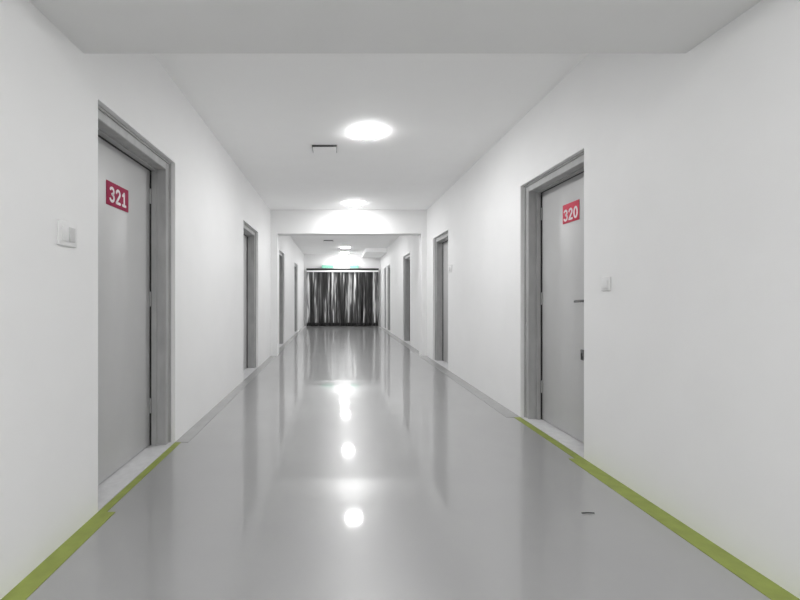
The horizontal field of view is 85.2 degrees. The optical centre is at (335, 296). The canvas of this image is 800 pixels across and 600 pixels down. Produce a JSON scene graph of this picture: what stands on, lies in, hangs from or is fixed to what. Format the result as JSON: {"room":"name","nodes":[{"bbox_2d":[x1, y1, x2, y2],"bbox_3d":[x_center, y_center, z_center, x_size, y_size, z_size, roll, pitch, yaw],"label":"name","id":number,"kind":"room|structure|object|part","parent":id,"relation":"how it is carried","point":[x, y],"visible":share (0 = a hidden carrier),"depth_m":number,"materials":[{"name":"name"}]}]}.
{"room":"building corridor","nodes":[
{"label":"building corridor","id":0,"kind":"room"},
{"bbox_2d":[0,0,303,599],"bbox_3d":[-1.388,-0.265,6.100,0.300,2.770,21.400,0,0,0],"label":"wall","id":1,"kind":"structure","parent":0,"point":[51,91],"depth_m":2.04,"materials":[{"name":"white paint"}]},
{"bbox_2d":[57,220,76,247],"bbox_3d":[-1.231,-0.288,1.975,0.013,0.110,0.135,0,0,0],"label":"light switch","id":2,"kind":"object","parent":1,"relation":"attached to","point":[66,232],"visible":1,"depth_m":1.96,"materials":[{"name":"white plastic"}]},
{"bbox_2d":[1,442,180,599],"bbox_3d":[-1.193,1.119,-0.645,0.090,0.003,7.910,0,0,0],"label":"baseboard","id":3,"kind":"structure","parent":1,"relation":"attached to","point":[41,573],"depth_m":1.93,"materials":[{"name":"green paint"}]},
{"bbox_2d":[98,104,174,510],"bbox_3d":[-1.349,0.045,2.773,0.218,2.150,1.074,0,0,0],"label":"door","id":4,"kind":"structure","parent":1,"relation":"in","point":[134,245],"depth_m":2.91,"materials":[{"name":"grey wood"}]},
{"bbox_2d":[106,180,127,211],"bbox_3d":[-1.395,-0.640,2.750,0.005,0.148,0.276,0,0,0],"label":"room sign","id":5,"kind":"object","parent":4,"relation":"attached to","point":[116,196],"visible":1,"depth_m":2.73,"materials":[{"name":"red plastic"}]},
{"bbox_2d":[243,222,257,379],"bbox_3d":[-1.349,0.045,6.288,0.218,2.150,1.070,0,0,0],"label":"door","id":6,"kind":"structure","parent":1,"relation":"in","point":[249,235],"depth_m":6.74,"materials":[{"name":"grey metal"}]},
{"bbox_2d":[279,251,283,347],"bbox_3d":[-1.349,0.045,9.780,0.218,2.150,1.060,0,0,0],"label":"door","id":7,"kind":"structure","parent":1,"relation":"in","point":[281,343],"depth_m":10.24,"materials":[{"name":"grey metal"}]},
{"bbox_2d":[294,263,297,333],"bbox_3d":[-1.349,0.045,13.360,0.218,2.150,1.080,0,0,0],"label":"door","id":8,"kind":"structure","parent":1,"relation":"in","point":[295,265],"depth_m":13.83,"materials":[{"name":"grey metal"}]},
{"bbox_2d":[304,254,379,325],"bbox_3d":[0.239,-0.265,16.700,2.953,2.770,0.200,0,0,0],"label":"wall","id":9,"kind":"structure","parent":0,"point":[310,260],"depth_m":16.60,"materials":[{"name":"white paint"}]},
{"bbox_2d":[321,265,333,267],"bbox_3d":[-0.320,-1.165,16.548,0.480,0.130,0.104,0,0,0],"label":"exit sign","id":10,"kind":"object","parent":9,"relation":"attached to","point":[322,266],"visible":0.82,"depth_m":16.50,"materials":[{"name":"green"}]},
{"bbox_2d":[306,268,378,325],"bbox_3d":[0.253,0.005,16.452,2.765,2.201,0.123,0,0,0],"label":"curtain","id":11,"kind":"object","parent":9,"relation":"hanging from","point":[335,296],"visible":1,"depth_m":16.45,"materials":[{"name":"black fabric"}]},
{"bbox_3d":[0.253,-1.058,16.450,2.765,0.075,0.110,0,0,0],"label":"rail","id":12,"kind":"part","parent":11,"relation":"part of","materials":[{"name":"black metal"}]},
{"bbox_2d":[349,265,358,267],"bbox_3d":[0.700,-1.165,16.548,0.360,0.130,0.104,0,0,0],"label":"exit sign","id":13,"kind":"object","parent":9,"relation":"attached to","point":[350,266],"visible":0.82,"depth_m":16.50,"materials":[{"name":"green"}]},
{"bbox_2d":[271,210,426,355],"bbox_3d":[0.239,-0.265,8.280,2.953,2.770,0.300,0,0,0],"label":"beam","id":14,"kind":"structure","parent":0,"point":[283,222],"depth_m":8.13,"materials":[{"name":"white paint"}]},
{"bbox_2d":[153,53,588,253],"bbox_3d":[0.239,-1.700,6.000,3.553,0.100,21.600,0,0,0],"label":"ceiling","id":15,"kind":"structure","parent":0,"point":[436,115],"depth_m":3.87,"materials":[{"name":"white paint"}]},
{"bbox_2d":[312,145,336,152],"bbox_3d":[-0.125,-1.637,4.760,0.270,0.027,0.200,0,0,0],"label":"ceiling vent","id":16,"kind":"object","parent":15,"relation":"in","point":[316,148],"visible":1,"depth_m":4.71,"materials":[{"name":"grey metal"}]},
{"bbox_2d":[346,201,361,205],"bbox_3d":[0.315,-1.635,7.550,0.276,0.029,0.276,0,0,0],"label":"recessed light","id":17,"kind":"object","parent":15,"relation":"in","point":[352,203],"visible":1,"depth_m":7.48,"materials":[{"name":"white"}]},
{"bbox_2d":[354,127,380,138],"bbox_3d":[0.315,-1.635,4.300,0.276,0.029,0.276,0,0,0],"label":"recessed light","id":18,"kind":"object","parent":15,"relation":"in","point":[364,132],"visible":1,"depth_m":4.26,"materials":[{"name":"white"}]},
{"bbox_2d":[362,248,386,257],"bbox_3d":[1.357,-1.585,15.550,0.715,0.130,2.100,0,0,0],"label":"soffit","id":19,"kind":"structure","parent":15,"relation":"attached to","point":[368,252],"depth_m":14.86,"materials":[{"name":"white paint"}]},
{"bbox_2d":[29,0,761,52],"bbox_3d":[0.239,-1.423,1.805,2.953,0.455,0.610,0,0,0],"label":"beam","id":20,"kind":"structure","parent":15,"relation":"attached to","point":[94,26],"depth_m":1.89,"materials":[{"name":"grey paint"}]},
{"bbox_2d":[26,326,770,599],"bbox_3d":[0.239,1.169,6.000,3.553,0.103,21.600,0,0,0],"label":"floor","id":21,"kind":"structure","parent":0,"point":[350,466],"depth_m":2.26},
{"bbox_2d":[380,0,799,598],"bbox_3d":[1.865,-0.265,6.100,0.300,2.770,21.400,0,0,0],"label":"wall","id":22,"kind":"structure","parent":0,"point":[692,158],"depth_m":2.18,"materials":[{"name":"white paint"}]},
{"bbox_2d":[384,268,385,328],"bbox_3d":[1.826,0.045,15.060,0.218,2.150,0.720,0,0,0],"label":"door","id":23,"kind":"structure","parent":22,"relation":"in","point":[385,268],"depth_m":15.37,"materials":[{"name":"grey metal"}]},
{"bbox_3d":[1.804,0.045,15.060,0.118,2.150,0.720,0,0,0],"label":"frame","id":24,"kind":"part","parent":23,"relation":"part of","materials":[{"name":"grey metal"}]},
{"bbox_2d":[387,265,389,331],"bbox_3d":[1.826,0.045,14.030,0.218,2.150,0.860,0,0,0],"label":"door","id":25,"kind":"structure","parent":22,"relation":"in","point":[389,265],"depth_m":14.41,"materials":[{"name":"grey metal"}]},
{"bbox_3d":[1.804,0.045,14.030,0.118,2.150,0.860,0,0,0],"label":"frame","id":26,"kind":"part","parent":25,"relation":"part of","materials":[{"name":"grey metal"}]},
{"bbox_2d":[404,254,409,344],"bbox_3d":[1.826,0.045,10.490,0.218,2.150,1.020,0,0,0],"label":"door","id":27,"kind":"structure","parent":22,"relation":"in","point":[407,257],"depth_m":10.93,"materials":[{"name":"grey metal"}]},
{"bbox_2d":[433,231,447,369],"bbox_3d":[1.826,0.045,7.090,0.218,2.150,1.020,0,0,0],"label":"door","id":28,"kind":"structure","parent":22,"relation":"in","point":[441,242],"depth_m":7.52,"materials":[{"name":"grey metal"}]},
{"bbox_2d":[521,151,583,457],"bbox_3d":[1.826,0.045,3.486,0.218,2.150,1.023,0,0,0],"label":"door","id":29,"kind":"structure","parent":22,"relation":"in","point":[553,249],"depth_m":3.64,"materials":[{"name":"grey wood"}]},
{"bbox_2d":[563,199,578,223],"bbox_3d":[1.872,-0.676,3.430,0.005,0.155,0.240,0,0,0],"label":"room sign","id":30,"kind":"object","parent":29,"relation":"attached to","point":[570,210],"visible":1,"depth_m":3.42,"materials":[{"name":"red plastic"}]},
{"bbox_2d":[601,277,610,290],"bbox_3d":[1.708,-0.083,2.725,0.013,0.086,0.086,0,0,0],"label":"light switch","id":31,"kind":"object","parent":22,"relation":"attached to","point":[605,281],"visible":1,"depth_m":2.71,"materials":[{"name":"white plastic"}]},
{"bbox_2d":[514,417,799,599],"bbox_3d":[1.663,1.119,-0.301,0.105,0.003,8.597,0,0,0],"label":"baseboard","id":32,"kind":"structure","parent":22,"relation":"attached to","point":[761,583],"depth_m":2.04,"materials":[{"name":"green paint"}]}
]}

